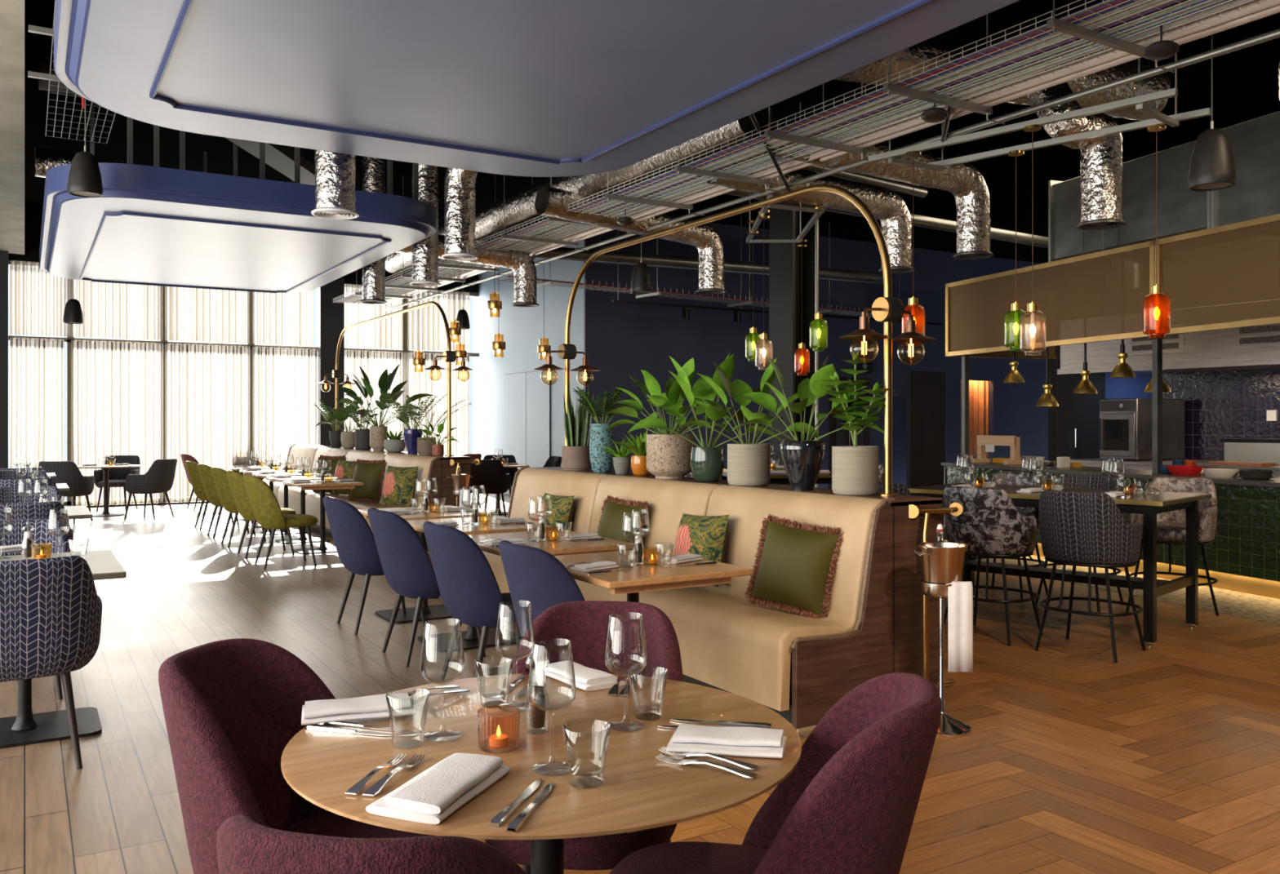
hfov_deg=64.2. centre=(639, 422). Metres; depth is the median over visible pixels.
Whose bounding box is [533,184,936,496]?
lamp
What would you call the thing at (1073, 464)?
carton
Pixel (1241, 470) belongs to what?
dinner plate
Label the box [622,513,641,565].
wine glass
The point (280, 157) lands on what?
steel beam
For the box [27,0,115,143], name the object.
cable tray
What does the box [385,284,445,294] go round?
hanger
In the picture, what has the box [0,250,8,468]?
wall column
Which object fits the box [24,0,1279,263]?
ceiling
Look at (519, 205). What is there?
duct
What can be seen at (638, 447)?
potted plant
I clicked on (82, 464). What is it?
folded napkin
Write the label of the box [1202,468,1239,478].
serving bowl
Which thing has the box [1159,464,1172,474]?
ramekin
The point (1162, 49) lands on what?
dome
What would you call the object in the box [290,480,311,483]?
folded napkin
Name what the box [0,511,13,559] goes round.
wine glass
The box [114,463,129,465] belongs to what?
folded napkin
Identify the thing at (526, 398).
door
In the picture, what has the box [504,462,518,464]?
folded napkin
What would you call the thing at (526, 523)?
water tumbler
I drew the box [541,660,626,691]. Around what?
folded napkin
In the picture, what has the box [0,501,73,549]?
armchair
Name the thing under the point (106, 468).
round table
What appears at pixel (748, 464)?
potted plant
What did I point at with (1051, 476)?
water tumbler
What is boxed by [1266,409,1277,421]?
wall socket
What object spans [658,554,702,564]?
folded napkin
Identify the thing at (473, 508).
water tumbler
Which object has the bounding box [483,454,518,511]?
armchair
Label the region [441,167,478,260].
duct
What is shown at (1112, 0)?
tray
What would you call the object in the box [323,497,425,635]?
dining chair
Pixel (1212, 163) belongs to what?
speaker
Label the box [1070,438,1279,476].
countertop
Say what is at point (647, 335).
wall
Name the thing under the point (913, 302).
glass pendant
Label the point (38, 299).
sheer curtain
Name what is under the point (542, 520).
pepper mill
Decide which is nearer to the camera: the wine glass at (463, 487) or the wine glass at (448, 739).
the wine glass at (448, 739)
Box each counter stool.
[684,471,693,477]
[877,482,911,495]
[879,463,884,483]
[943,485,1043,646]
[974,471,1048,599]
[1034,490,1146,663]
[1035,474,1123,612]
[1124,477,1219,625]
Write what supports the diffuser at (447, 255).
attached to the duct at (460, 193)
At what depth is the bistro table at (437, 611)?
7.36 m
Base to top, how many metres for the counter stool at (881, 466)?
0.991 m
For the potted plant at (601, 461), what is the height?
0.648 m
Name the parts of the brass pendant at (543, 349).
cord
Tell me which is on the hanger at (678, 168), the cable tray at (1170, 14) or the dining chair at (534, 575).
the cable tray at (1170, 14)
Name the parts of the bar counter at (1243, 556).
corner trim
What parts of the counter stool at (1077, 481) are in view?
leg, backrest, leg, leg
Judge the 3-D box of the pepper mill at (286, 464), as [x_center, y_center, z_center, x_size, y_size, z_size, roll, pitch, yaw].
[-4.490,0.560,12.941,0.052,0.179,0.052,0,0,-31]
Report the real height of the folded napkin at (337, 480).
0.025 m
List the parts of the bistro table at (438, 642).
plate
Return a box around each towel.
[459,489,470,506]
[947,581,973,672]
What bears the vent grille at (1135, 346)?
attached to the hood
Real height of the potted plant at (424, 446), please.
0.668 m
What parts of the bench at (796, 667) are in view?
panel, panel, floor trim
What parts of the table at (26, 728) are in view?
plate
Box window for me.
[8,260,478,505]
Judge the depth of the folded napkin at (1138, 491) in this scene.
6.94 m
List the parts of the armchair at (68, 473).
backrest, leg, leg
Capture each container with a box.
[970,455,989,458]
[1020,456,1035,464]
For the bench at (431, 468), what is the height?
1.034 m
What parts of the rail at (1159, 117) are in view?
threaded rod, rail, rail, threaded rod, threaded rod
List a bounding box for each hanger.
[354,270,420,302]
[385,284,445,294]
[400,274,474,285]
[437,173,506,275]
[501,174,588,250]
[530,177,544,264]
[547,177,639,235]
[604,171,703,215]
[674,144,781,191]
[764,83,879,162]
[883,13,1004,124]
[1046,0,1174,72]
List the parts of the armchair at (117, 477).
leg, leg, backrest, leg, leg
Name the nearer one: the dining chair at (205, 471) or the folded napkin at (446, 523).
the folded napkin at (446, 523)
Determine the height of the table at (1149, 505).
0.915 m
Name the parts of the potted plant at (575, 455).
pot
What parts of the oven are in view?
control panel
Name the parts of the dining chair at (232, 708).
backrest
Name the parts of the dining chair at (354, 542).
leg, backrest, leg, leg, leg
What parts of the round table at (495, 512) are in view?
plate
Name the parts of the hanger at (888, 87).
threaded rod, threaded rod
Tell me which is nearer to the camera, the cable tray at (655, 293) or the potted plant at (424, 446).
the potted plant at (424, 446)
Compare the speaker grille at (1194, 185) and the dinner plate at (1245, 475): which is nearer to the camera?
the speaker grille at (1194, 185)
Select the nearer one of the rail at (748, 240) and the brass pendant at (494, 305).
the rail at (748, 240)
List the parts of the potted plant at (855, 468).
pot, stem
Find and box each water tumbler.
[67,537,88,559]
[386,689,430,746]
[433,497,445,513]
[460,508,474,525]
[475,657,512,707]
[484,508,498,525]
[525,523,542,542]
[555,522,572,542]
[562,722,610,786]
[617,543,636,568]
[628,667,667,719]
[654,542,674,567]
[1051,475,1064,490]
[1115,479,1130,495]
[1133,479,1147,494]
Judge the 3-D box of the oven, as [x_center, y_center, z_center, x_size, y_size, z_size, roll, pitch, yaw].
[6.923,0.090,14.103,1.174,0.820,0.560,0,0,-31]
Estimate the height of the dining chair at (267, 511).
0.897 m
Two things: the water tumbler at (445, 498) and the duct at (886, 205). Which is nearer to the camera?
the water tumbler at (445, 498)
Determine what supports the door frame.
in the wall at (521, 328)
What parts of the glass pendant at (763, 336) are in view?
candle bulb, lamp shade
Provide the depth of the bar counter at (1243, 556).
8.50 m
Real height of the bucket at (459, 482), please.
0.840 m
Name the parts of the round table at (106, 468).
plate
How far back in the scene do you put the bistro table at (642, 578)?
4.44 m
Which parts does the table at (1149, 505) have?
leg, leg, leg, rail, rail, leg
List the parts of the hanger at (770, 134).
threaded rod, threaded rod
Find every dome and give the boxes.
[617,208,633,225]
[920,102,948,122]
[1143,25,1178,60]
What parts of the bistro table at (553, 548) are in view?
plate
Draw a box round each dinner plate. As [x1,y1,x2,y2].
[1238,469,1273,472]
[1238,471,1273,475]
[1238,473,1274,476]
[1238,475,1273,479]
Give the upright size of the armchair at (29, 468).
0.871 m
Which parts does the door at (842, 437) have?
glass, handle, glass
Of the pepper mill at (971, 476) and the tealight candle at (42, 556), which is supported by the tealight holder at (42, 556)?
the tealight candle at (42, 556)
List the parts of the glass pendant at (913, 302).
cord, cord, lamp shade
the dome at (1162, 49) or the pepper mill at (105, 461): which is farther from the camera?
the pepper mill at (105, 461)
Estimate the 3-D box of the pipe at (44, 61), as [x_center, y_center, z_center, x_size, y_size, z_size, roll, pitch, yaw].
[-2.827,-2.900,9.623,4.904,0.280,0.273,0,0,-29]
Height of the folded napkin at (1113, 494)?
0.025 m
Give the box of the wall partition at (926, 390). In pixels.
[906,370,945,487]
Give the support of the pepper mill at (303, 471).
on the bistro table at (315, 540)
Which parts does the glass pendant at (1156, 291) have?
cord, candle bulb, lamp shade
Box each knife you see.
[304,724,399,736]
[316,721,408,731]
[488,778,542,827]
[499,672,529,695]
[504,522,532,524]
[506,782,552,832]
[518,684,532,697]
[569,537,606,542]
[586,568,631,573]
[657,725,759,728]
[669,719,772,728]
[675,561,716,566]
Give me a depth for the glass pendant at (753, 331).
10.67 m
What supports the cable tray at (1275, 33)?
attached to the hanger at (888, 87)
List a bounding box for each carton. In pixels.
[992,457,1009,463]
[1070,462,1082,467]
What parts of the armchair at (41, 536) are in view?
backrest, leg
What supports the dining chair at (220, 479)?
on the floor at (120, 812)
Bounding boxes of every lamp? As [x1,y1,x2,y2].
[317,301,474,456]
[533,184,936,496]
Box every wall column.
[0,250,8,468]
[315,278,344,446]
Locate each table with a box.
[0,550,126,749]
[46,472,56,478]
[56,483,69,491]
[64,506,92,519]
[76,464,141,516]
[227,466,284,520]
[240,468,302,528]
[252,471,320,535]
[266,475,341,544]
[280,673,801,873]
[282,480,364,554]
[357,505,493,623]
[406,515,553,652]
[468,529,634,676]
[487,463,528,515]
[553,548,753,602]
[720,466,831,484]
[906,482,1211,647]
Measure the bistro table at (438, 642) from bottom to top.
0.750 m
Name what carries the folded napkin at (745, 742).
on the round table at (639, 791)
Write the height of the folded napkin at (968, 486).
0.025 m
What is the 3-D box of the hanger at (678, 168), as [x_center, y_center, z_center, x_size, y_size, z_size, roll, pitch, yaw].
[0.766,-2.762,8.661,1.100,1.486,0.040,0,0,-31]
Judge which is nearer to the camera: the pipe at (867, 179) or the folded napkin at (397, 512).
the folded napkin at (397, 512)
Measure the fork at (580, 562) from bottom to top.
0.012 m
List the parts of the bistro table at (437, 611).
plate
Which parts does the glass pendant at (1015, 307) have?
cord, candle bulb, lamp shade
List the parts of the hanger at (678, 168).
threaded rod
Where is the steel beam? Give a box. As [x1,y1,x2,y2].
[225,137,315,185]
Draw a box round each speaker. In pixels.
[62,279,83,324]
[66,97,102,197]
[455,306,470,329]
[630,235,652,293]
[1187,34,1236,191]
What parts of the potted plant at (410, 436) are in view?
pot, stem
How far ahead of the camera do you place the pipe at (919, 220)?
12.62 m
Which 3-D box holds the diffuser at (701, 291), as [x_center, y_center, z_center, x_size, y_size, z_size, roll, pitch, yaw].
[0.804,-1.483,11.494,0.340,0.034,0.340,0,0,-31]
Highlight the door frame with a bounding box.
[503,370,551,497]
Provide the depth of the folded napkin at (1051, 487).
7.34 m
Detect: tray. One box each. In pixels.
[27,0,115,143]
[333,0,1272,304]
[348,0,1225,297]
[374,0,1279,305]
[380,4,1279,305]
[383,28,1279,311]
[497,238,908,317]
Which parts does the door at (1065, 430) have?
handle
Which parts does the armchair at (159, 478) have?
leg, leg, backrest, leg, leg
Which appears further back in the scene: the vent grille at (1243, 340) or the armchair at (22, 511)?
the vent grille at (1243, 340)
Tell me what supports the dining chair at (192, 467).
on the floor at (120, 812)
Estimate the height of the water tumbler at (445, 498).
0.104 m
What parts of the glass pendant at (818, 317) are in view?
cord, lamp shade, candle bulb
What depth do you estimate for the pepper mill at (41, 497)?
7.36 m
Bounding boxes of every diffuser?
[311,206,359,219]
[360,298,386,303]
[409,280,440,286]
[441,252,478,260]
[511,302,538,306]
[696,288,726,293]
[878,266,915,273]
[953,250,993,259]
[1076,218,1126,230]
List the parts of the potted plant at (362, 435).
stem, pot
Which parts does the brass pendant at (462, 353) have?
cord, cord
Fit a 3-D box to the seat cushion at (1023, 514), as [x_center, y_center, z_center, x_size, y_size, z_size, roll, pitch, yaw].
[2.954,0.782,8.239,0.470,0.115,0.450,0,0,45]
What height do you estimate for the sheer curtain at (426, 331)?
1.180 m
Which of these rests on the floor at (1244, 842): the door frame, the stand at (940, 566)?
the stand at (940, 566)
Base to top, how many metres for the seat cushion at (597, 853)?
0.105 m
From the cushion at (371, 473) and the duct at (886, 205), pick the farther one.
the cushion at (371, 473)
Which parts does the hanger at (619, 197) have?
threaded rod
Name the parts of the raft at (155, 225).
panel moulding, underside panel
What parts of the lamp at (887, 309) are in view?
lamp shade, lamp arm, lamp arm, lamp shade, globe bulb, lamp shade, lamp arm, foot plate, lamp arm, globe bulb, lamp shade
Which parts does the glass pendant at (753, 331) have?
candle bulb, lamp shade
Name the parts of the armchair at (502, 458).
leg, backrest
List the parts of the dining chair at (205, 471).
backrest, leg, leg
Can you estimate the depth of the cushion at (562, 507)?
7.35 m
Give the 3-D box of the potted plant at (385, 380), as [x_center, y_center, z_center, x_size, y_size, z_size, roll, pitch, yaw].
[-3.409,-0.202,13.464,1.335,1.159,1.300,0,0,-31]
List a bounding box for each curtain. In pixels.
[9,260,70,337]
[9,337,64,505]
[71,279,162,340]
[71,340,163,506]
[164,286,249,343]
[164,343,249,502]
[253,290,312,346]
[253,346,317,480]
[344,283,403,349]
[344,350,408,452]
[407,289,469,351]
[407,352,469,456]
[960,380,989,462]
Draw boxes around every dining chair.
[158,638,433,873]
[180,453,199,510]
[185,461,239,530]
[197,463,255,538]
[210,466,273,547]
[216,814,526,873]
[226,471,295,558]
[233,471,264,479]
[243,475,317,569]
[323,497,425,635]
[367,507,485,667]
[422,521,521,682]
[462,453,481,507]
[484,600,683,873]
[498,540,585,637]
[608,672,942,873]
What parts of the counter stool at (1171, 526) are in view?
leg, backrest, leg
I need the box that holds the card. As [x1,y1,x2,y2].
[1056,457,1070,467]
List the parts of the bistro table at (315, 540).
plate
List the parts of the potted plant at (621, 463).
pot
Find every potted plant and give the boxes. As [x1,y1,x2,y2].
[312,399,355,447]
[315,395,374,448]
[327,364,434,451]
[343,402,380,449]
[377,426,405,452]
[379,391,447,453]
[385,398,475,455]
[415,417,459,456]
[561,384,593,471]
[573,386,638,472]
[594,437,632,475]
[604,358,733,479]
[609,427,653,475]
[627,353,781,482]
[672,358,820,486]
[731,353,884,490]
[821,351,902,495]
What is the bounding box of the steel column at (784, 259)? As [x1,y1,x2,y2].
[768,161,814,485]
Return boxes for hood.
[1057,324,1279,374]
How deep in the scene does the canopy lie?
9.71 m
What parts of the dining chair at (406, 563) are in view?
leg, backrest, leg, leg, leg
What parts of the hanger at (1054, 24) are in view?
threaded rod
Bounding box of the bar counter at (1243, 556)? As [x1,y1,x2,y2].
[941,461,1279,599]
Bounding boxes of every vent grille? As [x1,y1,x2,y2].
[1132,333,1178,342]
[1132,342,1178,351]
[1239,324,1279,333]
[1239,335,1279,344]
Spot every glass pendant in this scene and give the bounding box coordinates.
[745,220,761,361]
[755,209,773,369]
[794,240,809,375]
[809,205,827,351]
[901,151,924,346]
[1004,150,1028,351]
[1019,124,1046,355]
[1142,124,1170,338]
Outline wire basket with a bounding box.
[497,271,908,317]
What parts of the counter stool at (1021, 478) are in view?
leg, backrest, leg, leg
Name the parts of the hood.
vent panel, vent panel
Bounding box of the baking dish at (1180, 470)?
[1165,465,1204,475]
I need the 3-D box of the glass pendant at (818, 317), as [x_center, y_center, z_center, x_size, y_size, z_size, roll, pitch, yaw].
[1.664,-1.399,9.500,0.170,1.470,0.170,0,0,-31]
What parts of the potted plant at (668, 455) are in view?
stem, pot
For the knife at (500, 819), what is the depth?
1.71 m
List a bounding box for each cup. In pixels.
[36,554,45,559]
[550,536,556,539]
[648,559,656,563]
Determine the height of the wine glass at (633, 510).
0.239 m
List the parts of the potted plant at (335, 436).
stem, pot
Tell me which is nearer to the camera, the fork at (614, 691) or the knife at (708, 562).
the fork at (614, 691)
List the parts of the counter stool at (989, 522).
leg, leg, backrest, leg, leg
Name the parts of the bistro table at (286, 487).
plate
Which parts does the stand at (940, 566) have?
ring handle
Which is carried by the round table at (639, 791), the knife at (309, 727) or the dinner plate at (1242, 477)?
the knife at (309, 727)
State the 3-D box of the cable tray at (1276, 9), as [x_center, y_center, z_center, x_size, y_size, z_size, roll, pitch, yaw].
[0.284,-2.140,10.215,0.058,0.060,19.200,0,0,-31]
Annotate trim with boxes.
[64,501,210,507]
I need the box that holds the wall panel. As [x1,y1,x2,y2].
[1048,111,1279,262]
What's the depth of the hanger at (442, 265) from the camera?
13.77 m
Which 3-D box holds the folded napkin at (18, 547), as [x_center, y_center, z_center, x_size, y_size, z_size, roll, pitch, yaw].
[-3.176,0.636,5.175,0.120,0.026,0.205,0,0,36]
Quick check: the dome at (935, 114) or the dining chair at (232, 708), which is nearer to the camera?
the dining chair at (232, 708)
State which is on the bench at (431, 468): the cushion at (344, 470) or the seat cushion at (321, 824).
the cushion at (344, 470)
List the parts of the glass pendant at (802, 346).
cord, candle bulb, lamp shade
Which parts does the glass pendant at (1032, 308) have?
cord, candle bulb, lamp shade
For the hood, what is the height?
0.730 m
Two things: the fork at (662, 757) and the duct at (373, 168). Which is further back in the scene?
the duct at (373, 168)
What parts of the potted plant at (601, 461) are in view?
stem, pot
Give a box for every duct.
[35,147,97,177]
[311,149,359,219]
[360,155,386,303]
[385,106,773,273]
[396,234,538,306]
[409,162,440,286]
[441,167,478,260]
[534,186,726,293]
[705,162,915,273]
[763,119,993,259]
[834,32,1170,119]
[956,66,1126,230]
[1278,60,1279,99]
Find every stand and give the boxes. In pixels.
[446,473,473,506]
[914,542,971,737]
[970,435,1024,464]
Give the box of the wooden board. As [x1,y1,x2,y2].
[1208,461,1275,466]
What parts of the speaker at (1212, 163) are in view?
cord, cord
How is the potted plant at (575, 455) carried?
on the bench at (796, 667)
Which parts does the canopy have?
brass frame, heat lamp, lamp shade, panel, coiled stem, heat lamp, lamp shade, panel, brass frame, heat lamp, coiled stem, lamp shade, kitchen canopy, lamp shade, heat lamp, brass frame, panel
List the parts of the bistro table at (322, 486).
plate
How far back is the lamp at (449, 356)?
11.52 m
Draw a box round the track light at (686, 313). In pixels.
[612,230,942,325]
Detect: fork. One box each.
[44,544,84,550]
[345,753,406,795]
[362,754,425,796]
[408,684,459,696]
[412,688,469,704]
[564,562,591,566]
[608,671,628,695]
[618,672,641,696]
[648,555,675,559]
[655,753,757,779]
[658,746,759,770]
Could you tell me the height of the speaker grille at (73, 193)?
0.004 m
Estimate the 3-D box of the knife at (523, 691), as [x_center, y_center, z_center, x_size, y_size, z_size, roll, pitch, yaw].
[-0.270,0.645,2.513,0.021,0.008,0.222,0,0,9]
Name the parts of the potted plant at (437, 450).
pot, stem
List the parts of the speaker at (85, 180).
cord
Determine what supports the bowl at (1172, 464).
on the bowl
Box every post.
[961,355,968,462]
[1151,335,1162,473]
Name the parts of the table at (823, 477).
rail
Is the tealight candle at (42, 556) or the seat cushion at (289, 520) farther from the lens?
the seat cushion at (289, 520)
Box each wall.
[8,205,478,293]
[472,240,583,495]
[583,222,1048,488]
[1048,345,1151,461]
[1162,368,1279,460]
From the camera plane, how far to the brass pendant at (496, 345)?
13.13 m
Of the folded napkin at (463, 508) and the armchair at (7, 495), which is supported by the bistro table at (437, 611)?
the folded napkin at (463, 508)
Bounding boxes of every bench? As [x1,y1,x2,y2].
[262,444,471,552]
[482,466,945,733]
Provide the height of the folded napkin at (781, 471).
0.025 m
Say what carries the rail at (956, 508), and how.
attached to the bench at (796, 667)
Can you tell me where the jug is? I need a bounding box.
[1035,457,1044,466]
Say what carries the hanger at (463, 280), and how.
hanging from the ceiling at (1246, 86)
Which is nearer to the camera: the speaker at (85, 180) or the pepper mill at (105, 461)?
the speaker at (85, 180)
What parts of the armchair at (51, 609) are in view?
backrest, leg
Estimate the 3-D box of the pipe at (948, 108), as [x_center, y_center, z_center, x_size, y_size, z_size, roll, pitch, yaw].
[2.080,-2.120,6.861,0.033,0.234,1.243,0,0,12]
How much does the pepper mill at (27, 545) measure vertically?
0.179 m
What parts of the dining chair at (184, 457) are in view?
backrest, leg, leg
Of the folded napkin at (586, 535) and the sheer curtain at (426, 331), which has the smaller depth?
the folded napkin at (586, 535)
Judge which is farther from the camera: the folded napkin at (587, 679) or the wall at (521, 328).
the wall at (521, 328)
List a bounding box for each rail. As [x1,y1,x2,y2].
[9,335,317,348]
[344,348,472,354]
[449,458,480,506]
[746,83,828,243]
[868,36,1210,171]
[908,502,963,689]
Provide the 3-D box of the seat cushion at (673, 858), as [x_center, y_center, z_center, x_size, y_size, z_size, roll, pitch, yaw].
[0.161,0.963,2.051,0.500,0.105,0.460,0,0,13]
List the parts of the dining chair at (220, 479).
backrest, leg, leg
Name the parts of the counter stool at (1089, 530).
leg, leg, backrest, leg, leg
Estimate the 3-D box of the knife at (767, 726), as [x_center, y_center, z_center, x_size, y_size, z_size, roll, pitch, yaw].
[0.172,0.645,2.194,0.222,0.008,0.021,0,0,15]
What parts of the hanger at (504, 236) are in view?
threaded rod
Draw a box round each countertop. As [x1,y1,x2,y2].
[941,461,1279,488]
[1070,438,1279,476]
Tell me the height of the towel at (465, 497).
0.403 m
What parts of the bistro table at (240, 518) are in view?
plate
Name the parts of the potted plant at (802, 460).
pot, stem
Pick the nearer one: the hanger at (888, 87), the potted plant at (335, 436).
the hanger at (888, 87)
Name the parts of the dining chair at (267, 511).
leg, backrest, leg, leg, leg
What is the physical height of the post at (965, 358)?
1.285 m
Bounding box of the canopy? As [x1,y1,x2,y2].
[945,213,1279,406]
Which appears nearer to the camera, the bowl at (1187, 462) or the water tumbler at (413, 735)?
the water tumbler at (413, 735)
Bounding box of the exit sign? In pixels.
[856,357,871,373]
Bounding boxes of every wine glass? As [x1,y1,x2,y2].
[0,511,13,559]
[47,509,69,555]
[420,620,464,742]
[461,487,475,524]
[495,602,535,711]
[527,641,576,776]
[528,497,544,541]
[536,495,552,538]
[604,613,647,732]
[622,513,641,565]
[630,510,649,561]
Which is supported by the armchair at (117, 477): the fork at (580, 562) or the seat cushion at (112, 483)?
the seat cushion at (112, 483)
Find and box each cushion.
[97,480,125,487]
[280,507,295,515]
[281,813,433,839]
[283,514,317,527]
[311,455,346,493]
[332,459,355,494]
[346,458,387,503]
[380,466,418,507]
[484,824,673,871]
[534,493,574,530]
[596,495,650,551]
[608,841,768,873]
[673,513,728,587]
[743,514,843,618]
[1018,512,1026,516]
[1140,521,1199,542]
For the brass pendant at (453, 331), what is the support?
hanging from the ceiling at (1246, 86)
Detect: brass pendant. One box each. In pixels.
[412,350,425,372]
[448,320,461,342]
[454,268,466,362]
[487,291,502,316]
[491,333,505,357]
[537,177,551,359]
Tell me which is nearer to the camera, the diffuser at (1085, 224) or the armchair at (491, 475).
the diffuser at (1085, 224)
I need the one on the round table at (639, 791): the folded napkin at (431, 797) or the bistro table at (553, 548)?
the folded napkin at (431, 797)
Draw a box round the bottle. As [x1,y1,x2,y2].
[933,524,946,547]
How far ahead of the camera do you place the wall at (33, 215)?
16.54 m
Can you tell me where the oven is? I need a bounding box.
[1099,398,1184,459]
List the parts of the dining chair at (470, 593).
leg, backrest, leg, leg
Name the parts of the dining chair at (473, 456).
backrest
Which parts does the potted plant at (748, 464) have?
stem, pot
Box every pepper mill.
[21,521,34,559]
[38,487,46,502]
[104,454,107,465]
[270,460,273,469]
[284,463,288,472]
[300,462,305,477]
[320,465,324,482]
[422,489,429,512]
[471,498,479,524]
[524,646,549,733]
[537,509,546,541]
[632,528,644,565]
[967,462,974,485]
[1035,467,1043,488]
[1116,470,1124,493]
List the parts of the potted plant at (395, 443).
pot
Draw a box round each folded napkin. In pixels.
[0,543,39,552]
[81,464,97,466]
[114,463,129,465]
[232,465,248,467]
[244,468,262,471]
[257,471,275,474]
[272,475,292,478]
[280,467,297,470]
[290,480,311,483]
[296,471,313,473]
[301,693,415,725]
[314,475,333,477]
[334,479,354,481]
[365,753,510,824]
[386,510,411,514]
[434,521,458,526]
[441,506,471,511]
[484,538,525,546]
[493,517,525,524]
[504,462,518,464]
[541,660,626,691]
[560,533,599,540]
[569,561,618,572]
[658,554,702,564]
[666,724,786,759]
[769,470,786,473]
[819,470,830,472]
[954,484,973,487]
[979,482,995,486]
[1016,488,1043,493]
[1048,484,1063,489]
[1105,491,1124,497]
[1128,488,1143,493]
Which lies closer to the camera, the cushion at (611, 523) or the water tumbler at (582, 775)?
the water tumbler at (582, 775)
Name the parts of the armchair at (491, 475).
leg, leg, backrest, leg, leg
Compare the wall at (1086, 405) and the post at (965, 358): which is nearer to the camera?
the post at (965, 358)
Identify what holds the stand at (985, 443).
on the bar counter at (1243, 556)
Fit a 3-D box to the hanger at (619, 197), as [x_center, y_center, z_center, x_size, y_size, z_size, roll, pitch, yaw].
[0.152,-2.762,9.680,1.100,1.486,0.040,0,0,-31]
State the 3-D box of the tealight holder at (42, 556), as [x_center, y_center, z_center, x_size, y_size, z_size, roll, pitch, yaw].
[-2.831,0.613,4.824,0.085,0.074,0.084,0,0,-31]
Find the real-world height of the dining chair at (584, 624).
0.891 m
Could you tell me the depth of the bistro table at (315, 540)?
11.98 m
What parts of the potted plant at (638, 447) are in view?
pot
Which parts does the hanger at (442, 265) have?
threaded rod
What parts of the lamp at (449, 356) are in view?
lamp shade, lamp arm, lamp arm, lamp shade, lamp shade, lamp arm, lamp arm, lamp shade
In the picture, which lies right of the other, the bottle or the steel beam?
the bottle
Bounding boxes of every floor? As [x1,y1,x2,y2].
[0,493,1279,873]
[474,707,1279,873]
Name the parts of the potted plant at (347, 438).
stem, pot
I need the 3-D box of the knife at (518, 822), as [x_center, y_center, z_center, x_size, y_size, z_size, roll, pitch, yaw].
[-0.179,0.645,1.724,0.021,0.008,0.222,0,0,13]
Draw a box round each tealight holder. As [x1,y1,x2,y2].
[31,543,51,559]
[428,501,440,512]
[477,709,519,753]
[478,511,492,524]
[545,527,560,541]
[643,546,661,564]
[971,479,982,487]
[1042,480,1052,490]
[1123,483,1133,493]
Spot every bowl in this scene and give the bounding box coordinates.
[1044,460,1055,466]
[1172,459,1185,463]
[1172,463,1185,465]
[1184,460,1196,465]
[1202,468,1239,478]
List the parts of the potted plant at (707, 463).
stem, pot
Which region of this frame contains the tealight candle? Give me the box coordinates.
[488,733,508,747]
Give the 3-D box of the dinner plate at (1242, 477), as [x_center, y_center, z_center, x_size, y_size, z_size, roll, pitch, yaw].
[5.152,0.462,8.530,0.256,0.026,0.256,0,0,-31]
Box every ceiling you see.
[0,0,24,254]
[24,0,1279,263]
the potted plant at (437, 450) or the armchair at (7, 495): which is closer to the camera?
the armchair at (7, 495)
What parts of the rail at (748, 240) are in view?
threaded rod, rail, threaded rod, rail, threaded rod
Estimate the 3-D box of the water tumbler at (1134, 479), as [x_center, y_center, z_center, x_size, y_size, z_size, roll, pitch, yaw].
[3.376,0.433,6.876,0.088,0.104,0.088,0,0,8]
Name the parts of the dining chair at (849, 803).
backrest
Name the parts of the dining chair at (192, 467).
backrest, leg, leg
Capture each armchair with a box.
[0,467,44,471]
[0,470,48,479]
[0,478,57,487]
[0,485,69,521]
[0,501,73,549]
[0,519,72,700]
[0,555,102,769]
[38,461,94,524]
[93,455,140,512]
[124,458,177,519]
[471,459,510,517]
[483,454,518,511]
[543,456,561,466]
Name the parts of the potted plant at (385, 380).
stem, pot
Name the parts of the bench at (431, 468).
panel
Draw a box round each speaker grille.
[70,191,99,195]
[1191,182,1231,189]
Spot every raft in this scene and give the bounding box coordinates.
[39,100,437,293]
[53,0,1019,177]
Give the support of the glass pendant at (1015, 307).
hanging from the rail at (1159, 117)
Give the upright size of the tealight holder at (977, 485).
0.074 m
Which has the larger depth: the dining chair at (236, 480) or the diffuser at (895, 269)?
the dining chair at (236, 480)
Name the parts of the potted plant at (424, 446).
pot, stem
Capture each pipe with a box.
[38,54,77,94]
[484,240,884,284]
[649,178,1048,248]
[749,113,791,191]
[777,158,927,197]
[814,172,818,488]
[940,57,959,148]
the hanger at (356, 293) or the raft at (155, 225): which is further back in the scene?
the hanger at (356, 293)
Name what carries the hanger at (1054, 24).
hanging from the ceiling at (1246, 86)
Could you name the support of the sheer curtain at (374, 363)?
hanging from the rail at (344, 348)
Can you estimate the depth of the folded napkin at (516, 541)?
5.42 m
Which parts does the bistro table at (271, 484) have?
plate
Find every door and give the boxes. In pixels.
[503,370,550,494]
[828,377,869,488]
[1055,359,1076,464]
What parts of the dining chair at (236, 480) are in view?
backrest, leg, leg, leg, leg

